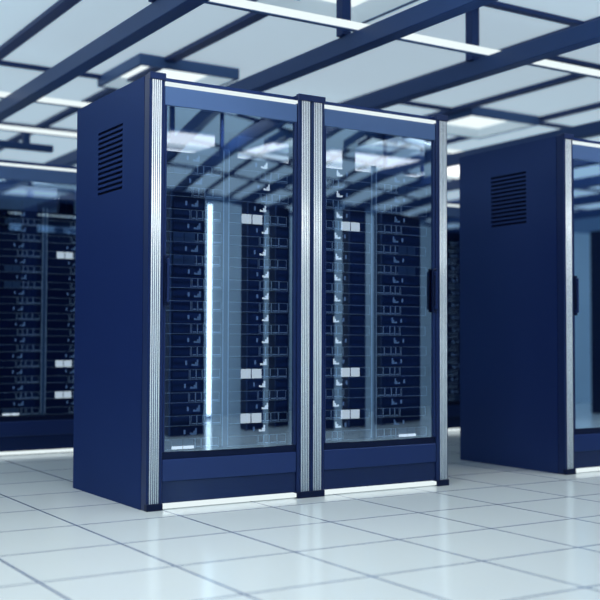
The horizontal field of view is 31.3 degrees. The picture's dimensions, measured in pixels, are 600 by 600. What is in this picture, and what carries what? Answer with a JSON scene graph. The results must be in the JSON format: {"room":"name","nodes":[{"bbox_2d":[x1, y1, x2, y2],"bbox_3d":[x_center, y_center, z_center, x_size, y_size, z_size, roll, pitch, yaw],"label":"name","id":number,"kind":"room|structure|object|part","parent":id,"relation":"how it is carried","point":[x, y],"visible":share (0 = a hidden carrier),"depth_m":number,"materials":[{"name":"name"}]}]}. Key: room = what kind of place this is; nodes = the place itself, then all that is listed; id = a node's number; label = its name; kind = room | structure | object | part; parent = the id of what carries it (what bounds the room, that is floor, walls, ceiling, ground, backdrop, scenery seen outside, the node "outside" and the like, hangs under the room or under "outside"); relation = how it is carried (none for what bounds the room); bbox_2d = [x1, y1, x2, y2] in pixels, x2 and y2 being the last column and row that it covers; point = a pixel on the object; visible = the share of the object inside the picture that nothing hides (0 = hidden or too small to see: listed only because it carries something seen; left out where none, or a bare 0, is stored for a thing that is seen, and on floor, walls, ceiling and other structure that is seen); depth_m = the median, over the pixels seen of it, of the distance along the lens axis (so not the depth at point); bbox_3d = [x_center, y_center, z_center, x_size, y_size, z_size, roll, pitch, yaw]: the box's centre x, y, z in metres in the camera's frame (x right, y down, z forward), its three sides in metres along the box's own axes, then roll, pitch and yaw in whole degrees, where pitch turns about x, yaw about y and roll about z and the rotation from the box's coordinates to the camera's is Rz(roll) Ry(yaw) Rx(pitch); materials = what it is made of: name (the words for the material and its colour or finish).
{"room":"server room","nodes":[
{"label":"server room","id":0,"kind":"room"},
{"bbox_2d":[0,431,599,599],"bbox_3d":[1.232,1.094,6.921,18.500,0.100,21.500,2,-3,-32],"label":"floor","id":1,"kind":"structure","parent":0,"point":[495,532],"depth_m":4.12,"materials":[{"name":"tile"}]},
{"bbox_2d":[0,159,76,455],"bbox_3d":[-1.971,0.063,7.723,0.883,2.004,0.952,2,-3,-32],"label":"tall cabinet","id":2,"kind":"object","parent":1,"relation":"on","point":[38,200],"visible":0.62,"depth_m":7.31,"materials":[{"name":"blue metal"}]},
{"bbox_3d":[-1.742,1.034,7.315,0.721,0.020,0.036,2,-3,-32],"label":"edge trim","id":3,"kind":"part","parent":2,"relation":"part of","materials":[{"name":"white metal"}]},
{"bbox_3d":[-1.745,0.972,7.323,0.721,0.096,0.024,2,-3,-32],"label":"kick plate","id":4,"kind":"part","parent":2,"relation":"part of","materials":[{"name":"blue metal"}]},
{"bbox_3d":[-1.982,-0.911,7.784,0.879,0.034,0.900,2,-3,-32],"label":"roof panel","id":5,"kind":"part","parent":2,"relation":"part of","materials":[{"name":"metal"}]},
{"bbox_3d":[-1.736,-0.910,7.392,0.721,0.015,0.036,2,-3,-32],"label":"edge trim","id":6,"kind":"part","parent":2,"relation":"part of","materials":[{"name":"white metal"}]},
{"bbox_2d":[73,71,311,511],"bbox_3d":[-0.560,-0.021,5.484,0.883,2.004,0.952,2,-3,-32],"label":"tall cabinet","id":7,"kind":"object","parent":1,"relation":"on","point":[193,263],"visible":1,"depth_m":5.12,"materials":[{"name":"blue metal"}]},
{"bbox_3d":[-0.950,-0.026,5.286,0.012,1.995,0.870,2,-3,-32],"label":"panel","id":8,"kind":"part","parent":7,"relation":"part of","materials":[{"name":"blue metal"}]},
{"bbox_3d":[-0.671,-0.044,4.908,0.080,2.004,0.068,2,-3,-32],"label":"corner post","id":9,"kind":"part","parent":7,"relation":"part of","materials":[{"name":"silver metal"}]},
{"bbox_3d":[-0.609,-0.090,4.910,0.026,0.235,0.030,2,-3,-32],"label":"handle","id":10,"kind":"part","parent":7,"relation":"part of","materials":[{"name":"blue plastic"}]},
{"bbox_3d":[-0.334,0.888,5.083,0.721,0.096,0.024,2,-3,-32],"label":"kick plate","id":11,"kind":"part","parent":7,"relation":"part of","materials":[{"name":"blue metal"}]},
{"bbox_3d":[-0.324,-0.095,5.112,0.701,1.603,0.012,2,-3,-32],"label":"glass pane","id":12,"kind":"part","parent":7,"relation":"part of","materials":[{"name":"clear glass"}]},
{"bbox_3d":[-0.331,0.950,5.076,0.721,0.020,0.036,2,-3,-32],"label":"edge trim","id":13,"kind":"part","parent":7,"relation":"part of","materials":[{"name":"white metal"}]},
{"bbox_3d":[-0.330,-0.072,5.120,0.721,1.822,0.036,2,-3,-32],"label":"door","id":14,"kind":"part","parent":7,"relation":"part of","materials":[{"name":"blue paint"}]},
{"bbox_3d":[-0.571,-0.995,5.544,0.879,0.034,0.900,2,-3,-32],"label":"roof panel","id":15,"kind":"part","parent":7,"relation":"part of","materials":[{"name":"blue metal"}]},
{"bbox_3d":[-0.324,-0.994,5.153,0.721,0.015,0.036,2,-3,-32],"label":"edge trim","id":16,"kind":"part","parent":7,"relation":"part of","materials":[{"name":"metal"}]},
{"bbox_3d":[0.008,-0.025,5.335,0.080,2.004,0.068,2,-3,-32],"label":"corner post","id":17,"kind":"part","parent":7,"relation":"part of","materials":[{"name":"silver metal"}]},
{"bbox_2d":[310,95,448,496],"bbox_3d":[0.187,0.000,5.954,0.883,2.004,0.952,2,-3,-32],"label":"tall cabinet","id":18,"kind":"object","parent":1,"relation":"on","point":[379,349],"visible":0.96,"depth_m":5.57,"materials":[{"name":"blue paint"}]},
{"bbox_3d":[0.075,-0.023,5.378,0.080,2.004,0.068,2,-3,-32],"label":"corner post","id":19,"kind":"part","parent":18,"relation":"part of","materials":[{"name":"silver metal"}]},
{"bbox_3d":[0.176,-0.974,6.014,0.879,0.034,0.900,2,-3,-32],"label":"roof panel","id":20,"kind":"part","parent":18,"relation":"part of","materials":[{"name":"blue metal"}]},
{"bbox_3d":[0.413,0.909,5.553,0.721,0.096,0.024,2,-3,-32],"label":"kick plate","id":21,"kind":"part","parent":18,"relation":"part of","materials":[{"name":"blue metal"}]},
{"bbox_3d":[0.422,-0.074,5.583,0.701,1.603,0.009,2,-3,-32],"label":"glass pane","id":22,"kind":"part","parent":18,"relation":"part of","materials":[{"name":"clear glass"}]},
{"bbox_3d":[0.423,-0.973,5.623,0.721,0.015,0.036,2,-3,-32],"label":"edge trim","id":23,"kind":"part","parent":18,"relation":"part of","materials":[{"name":"metal"}]},
{"bbox_3d":[0.416,0.971,5.546,0.721,0.020,0.036,2,-3,-32],"label":"edge trim","id":24,"kind":"part","parent":18,"relation":"part of","materials":[{"name":"white metal"}]},
{"bbox_3d":[0.728,-0.052,5.751,0.026,0.235,0.030,2,-3,-32],"label":"handle","id":25,"kind":"part","parent":18,"relation":"part of","materials":[{"name":"blue plastic"}]},
{"bbox_3d":[0.755,-0.004,5.805,0.080,2.004,0.068,2,-3,-32],"label":"corner post","id":26,"kind":"part","parent":18,"relation":"part of","materials":[{"name":"silver metal"}]},
{"bbox_2d":[447,202,459,431],"bbox_3d":[1.017,0.147,9.603,0.883,2.004,0.952,2,-3,-32],"label":"tall cabinet","id":27,"kind":"object","parent":1,"relation":"on","point":[453,208],"visible":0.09,"depth_m":9.29,"materials":[{"name":"blue metal"}]},
{"bbox_3d":[1.243,1.057,9.202,0.721,0.096,0.024,2,-3,-32],"label":"kick plate","id":28,"kind":"part","parent":27,"relation":"part of","materials":[{"name":"blue metal"}]},
{"bbox_3d":[1.246,1.119,9.195,0.721,0.020,0.036,2,-3,-32],"label":"edge trim","id":29,"kind":"part","parent":27,"relation":"part of","materials":[{"name":"white metal"}]},
{"bbox_2d":[459,133,599,474],"bbox_3d":[1.681,0.042,6.894,0.883,2.004,0.952,2,-3,-32],"label":"tall cabinet","id":30,"kind":"object","parent":1,"relation":"on","point":[530,211],"visible":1,"depth_m":6.49,"materials":[{"name":"blue metal"}]},
{"bbox_3d":[1.291,0.037,6.696,0.012,1.995,0.870,2,-3,-32],"label":"panel","id":31,"kind":"part","parent":30,"relation":"part of","materials":[{"name":"blue metal"}]},
{"bbox_3d":[1.569,0.019,6.318,0.080,2.004,0.068,2,-3,-32],"label":"corner post","id":32,"kind":"part","parent":30,"relation":"part of","materials":[{"name":"silver metal"}]},
{"bbox_3d":[1.632,-0.026,6.320,0.026,0.235,0.030,2,-3,-32],"label":"handle","id":33,"kind":"part","parent":30,"relation":"part of","materials":[{"name":"blue plastic"}]},
{"bbox_3d":[1.670,-0.931,6.954,0.879,0.034,0.900,2,-3,-32],"label":"roof panel","id":34,"kind":"part","parent":30,"relation":"part of","materials":[{"name":"white metal"}]},
{"bbox_3d":[1.911,-0.009,6.530,0.721,1.822,0.036,2,-3,-32],"label":"door","id":35,"kind":"part","parent":30,"relation":"part of","materials":[{"name":"blue paint"}]},
{"bbox_3d":[1.916,-0.931,6.563,0.721,0.015,0.036,2,-3,-32],"label":"edge trim","id":36,"kind":"part","parent":30,"relation":"part of","materials":[{"name":"white metal"}]},
{"bbox_3d":[1.907,0.952,6.493,0.721,0.096,0.024,2,-3,-32],"label":"kick plate","id":37,"kind":"part","parent":30,"relation":"part of","materials":[{"name":"blue metal"}]},
{"bbox_3d":[1.913,-0.031,6.527,0.701,1.603,0.001,2,-3,-32],"label":"glass pane","id":38,"kind":"part","parent":30,"relation":"part of","materials":[{"name":"clear glass"}]},
{"bbox_3d":[1.910,1.013,6.486,0.721,0.020,0.036,2,-3,-32],"label":"edge trim","id":39,"kind":"part","parent":30,"relation":"part of","materials":[{"name":"white metal"}]},
{"bbox_2d":[0,0,599,200],"bbox_3d":[1.243,-2.003,7.044,18.500,0.100,21.500,2,-3,-32],"label":"ceiling","id":40,"kind":"structure","parent":0,"point":[270,41],"depth_m":8.38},
{"bbox_2d":[0,121,76,132],"bbox_3d":[-1.715,-1.762,11.735,18.500,0.030,0.060,2,-3,-32],"label":"trim","id":41,"kind":"structure","parent":40,"relation":"attached to","point":[1,122],"depth_m":11.04,"materials":[{"name":"blue paint"}]},
{"bbox_2d":[0,124,76,138],"bbox_3d":[-2.284,-1.500,9.400,0.765,0.045,0.258,2,-3,-32],"label":"strip light","id":42,"kind":"object","parent":40,"relation":"attached to","point":[44,132],"depth_m":9.47,"materials":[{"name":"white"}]},
{"bbox_2d":[0,132,52,152],"bbox_3d":[-2.513,-1.400,9.361,0.720,0.154,0.060,2,-3,-32],"label":"cross beam","id":43,"kind":"structure","parent":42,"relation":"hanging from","point":[25,144],"depth_m":9.40,"materials":[{"name":"blue metal"}]},
{"bbox_3d":[-2.410,-1.427,9.424,0.060,0.094,0.045,2,-3,-32],"label":"hanger post","id":44,"kind":"part","parent":43,"relation":"part of","materials":[{"name":"blue metal"}]},
{"bbox_2d":[0,0,81,60],"bbox_3d":[-0.754,-1.992,5.785,0.090,0.035,21.500,2,-3,-32],"label":"trim","id":45,"kind":"structure","parent":40,"relation":"attached to","point":[60,7],"depth_m":7.48,"materials":[{"name":"blue paint"}]},
{"bbox_2d":[0,60,100,78],"bbox_3d":[-4.440,-1.949,7.245,9.100,0.030,0.060,2,-3,-32],"label":"trim","id":46,"kind":"structure","parent":40,"relation":"attached to","point":[2,62],"depth_m":8.65,"materials":[{"name":"blue paint"}]},
{"bbox_2d":[34,97,89,108],"bbox_3d":[-1.832,-1.543,8.260,0.379,0.045,0.232,2,-3,-32],"label":"strip light","id":47,"kind":"object","parent":40,"relation":"attached to","point":[61,102],"depth_m":8.32,"materials":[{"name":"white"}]},
{"bbox_2d":[0,0,208,121],"bbox_3d":[-0.738,-1.759,5.787,0.120,0.500,21.460,2,-3,-32],"label":"beam","id":48,"kind":"structure","parent":40,"relation":"hanging from","point":[160,13],"depth_m":6.47,"materials":[{"name":"blue metal"}]},
{"bbox_2d":[0,91,10,98],"bbox_3d":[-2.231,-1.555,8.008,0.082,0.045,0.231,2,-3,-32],"label":"strip light","id":49,"kind":"object","parent":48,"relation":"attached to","point":[2,94],"depth_m":8.07,"materials":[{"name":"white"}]},
{"bbox_2d":[447,174,458,179],"bbox_3d":[1.672,-1.388,11.890,0.289,0.045,0.252,2,-3,-32],"label":"strip light","id":50,"kind":"object","parent":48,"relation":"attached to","point":[452,177],"depth_m":12.00,"materials":[{"name":"white plastic"}]},
{"bbox_2d":[0,12,267,150],"bbox_3d":[0.244,-1.964,6.413,0.090,0.035,21.500,2,-3,-32],"label":"trim","id":51,"kind":"structure","parent":40,"relation":"attached to","point":[249,18],"depth_m":8.20,"materials":[{"name":"blue paint"}]},
{"bbox_2d":[97,53,238,89],"bbox_3d":[-1.101,-1.843,8.884,0.880,0.090,0.880,2,-3,-32],"label":"ceiling light","id":52,"kind":"object","parent":40,"relation":"attached to","point":[116,78],"visible":0.73,"depth_m":8.67,"materials":[{"name":"blue"}]},
{"bbox_2d":[121,65,206,81],"bbox_3d":[-1.101,-1.879,8.886,0.610,0.012,0.610,2,-3,-32],"label":"diffuser","id":53,"kind":"object","parent":52,"relation":"attached to","point":[172,74],"depth_m":8.92,"materials":[{"name":"white plastic"}]},
{"bbox_2d":[44,0,497,165],"bbox_3d":[0.302,-1.730,6.441,0.120,0.500,21.460,2,-3,-32],"label":"beam","id":54,"kind":"structure","parent":40,"relation":"hanging from","point":[429,13],"depth_m":6.41,"materials":[{"name":"blue metal"}]},
{"bbox_3d":[0.263,-1.782,6.454,0.065,0.394,0.068,2,-3,-32],"label":"hanger post","id":55,"kind":"part","parent":54,"relation":"part of","materials":[{"name":"blue metal"}]},
{"bbox_2d":[351,0,418,23],"bbox_3d":[0.441,-1.918,6.866,0.355,0.090,0.578,2,-3,-32],"label":"ceiling light","id":56,"kind":"object","parent":54,"relation":"attached to","point":[364,11],"depth_m":6.99,"materials":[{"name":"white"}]},
{"bbox_2d":[323,0,366,6],"bbox_3d":[0.259,-1.962,6.671,0.610,0.012,0.610,2,-3,-32],"label":"diffuser","id":57,"kind":"object","parent":56,"relation":"attached to","point":[327,3],"depth_m":6.99,"materials":[{"name":"white plastic"}]},
{"bbox_2d":[206,0,368,31],"bbox_3d":[-0.056,-1.626,6.013,0.989,0.045,0.170,2,-3,-32],"label":"strip light","id":58,"kind":"object","parent":40,"relation":"attached to","point":[294,15],"depth_m":6.05,"materials":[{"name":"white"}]},
{"bbox_2d":[248,0,335,17],"bbox_3d":[0.033,-1.923,6.776,0.656,0.090,0.297,2,-3,-32],"label":"ceiling light","id":59,"kind":"object","parent":40,"relation":"attached to","point":[321,7],"depth_m":6.95,"materials":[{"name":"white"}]},
{"bbox_2d":[398,33,499,56],"bbox_3d":[0.928,-1.599,6.633,0.704,0.045,0.169,2,-3,-32],"label":"strip light","id":60,"kind":"object","parent":40,"relation":"attached to","point":[414,38],"depth_m":6.67,"materials":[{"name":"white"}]},
{"bbox_2d":[447,179,458,191],"bbox_3d":[3.899,-1.628,8.704,0.120,0.500,21.460,2,-3,-32],"label":"beam","id":61,"kind":"structure","parent":40,"relation":"hanging from","point":[452,185],"depth_m":12.08,"materials":[{"name":"blue metal"}]},
{"bbox_2d":[447,165,458,175],"bbox_3d":[1.046,-1.674,13.353,2.500,0.060,1.400,2,-3,-32],"label":"ceiling light panel","id":62,"kind":"object","parent":40,"relation":"attached to","point":[454,170],"visible":0.02,"depth_m":13.58,"materials":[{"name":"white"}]},
{"bbox_2d":[447,199,459,202],"bbox_3d":[4.829,-1.602,9.290,0.120,0.500,21.460,2,-3,-32],"label":"beam","id":63,"kind":"structure","parent":40,"relation":"hanging from","point":[454,200],"depth_m":13.71,"materials":[{"name":"blue metal"}]},
{"bbox_2d":[447,149,461,153],"bbox_3d":[1.444,-1.452,10.302,0.177,0.045,0.199,2,-3,-32],"label":"strip light","id":64,"kind":"object","parent":40,"relation":"attached to","point":[449,151],"depth_m":10.41,"materials":[{"name":"white plastic"}]},
{"bbox_2d":[340,16,599,103],"bbox_3d":[1.979,-1.915,7.505,0.090,0.035,21.500,2,-3,-32],"label":"trim","id":65,"kind":"structure","parent":40,"relation":"attached to","point":[598,17],"depth_m":8.53,"materials":[{"name":"blue paint"}]},
{"bbox_2d":[342,8,599,108],"bbox_3d":[1.165,-1.706,6.984,0.120,0.500,21.460,2,-3,-32],"label":"beam","id":66,"kind":"structure","parent":40,"relation":"hanging from","point":[475,68],"depth_m":6.95,"materials":[{"name":"blue metal"}]},
{"bbox_3d":[1.126,-1.758,6.997,0.065,0.394,0.068,2,-3,-32],"label":"hanger post","id":67,"kind":"part","parent":66,"relation":"part of","materials":[{"name":"blue metal"}]},
{"bbox_2d":[400,101,571,128],"bbox_3d":[4.154,-1.736,11.909,8.380,0.030,0.060,2,-3,-32],"label":"trim","id":68,"kind":"structure","parent":40,"relation":"attached to","point":[408,103],"depth_m":10.10,"materials":[{"name":"blue paint"}]},
{"bbox_2d":[447,107,538,138],"bbox_3d":[1.750,-1.762,10.678,0.880,0.090,0.880,2,-3,-32],"label":"ceiling light","id":69,"kind":"object","parent":40,"relation":"attached to","point":[478,122],"visible":0.68,"depth_m":10.70,"materials":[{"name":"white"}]},
{"bbox_2d":[447,116,506,128],"bbox_3d":[1.750,-1.798,10.680,0.610,0.012,0.610,2,-3,-32],"label":"diffuser","id":70,"kind":"object","parent":69,"relation":"attached to","point":[470,122],"depth_m":10.83,"materials":[{"name":"white plastic"}]},
{"bbox_2d":[423,74,585,116],"bbox_3d":[2.833,-1.891,8.042,0.090,0.035,21.500,2,-3,-32],"label":"trim","id":71,"kind":"structure","parent":40,"relation":"attached to","point":[571,77],"depth_m":9.50,"materials":[{"name":"blue paint"}]},
{"bbox_2d":[447,120,599,167],"bbox_3d":[2.968,-1.655,8.118,0.120,0.500,21.460,2,-3,-32],"label":"beam","id":72,"kind":"structure","parent":40,"relation":"hanging from","point":[592,129],"depth_m":9.43,"materials":[{"name":"blue metal"}]},
{"bbox_2d":[447,102,599,144],"bbox_3d":[3.671,-1.867,8.569,0.090,0.035,21.500,2,-3,-32],"label":"trim","id":73,"kind":"structure","parent":40,"relation":"attached to","point":[593,106],"depth_m":10.34,"materials":[{"name":"blue paint"}]},
{"bbox_2d":[484,1,583,26],"bbox_3d":[1.258,-1.939,7.016,18.500,0.030,0.060,2,-3,-32],"label":"trim","id":74,"kind":"structure","parent":40,"relation":"attached to","point":[498,5],"depth_m":7.20,"materials":[{"name":"blue paint"}]},
{"bbox_2d":[528,59,599,78],"bbox_3d":[1.834,-1.573,7.203,0.680,0.045,0.169,2,-3,-32],"label":"strip light","id":75,"kind":"object","parent":40,"relation":"attached to","point":[546,64],"depth_m":7.22,"materials":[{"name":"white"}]},
{"bbox_2d":[546,56,599,69],"bbox_3d":[5.146,-1.795,10.336,8.380,0.030,0.060,2,-3,-32],"label":"trim","id":76,"kind":"structure","parent":40,"relation":"attached to","point":[561,59],"depth_m":8.44,"materials":[{"name":"blue paint"}]}
]}

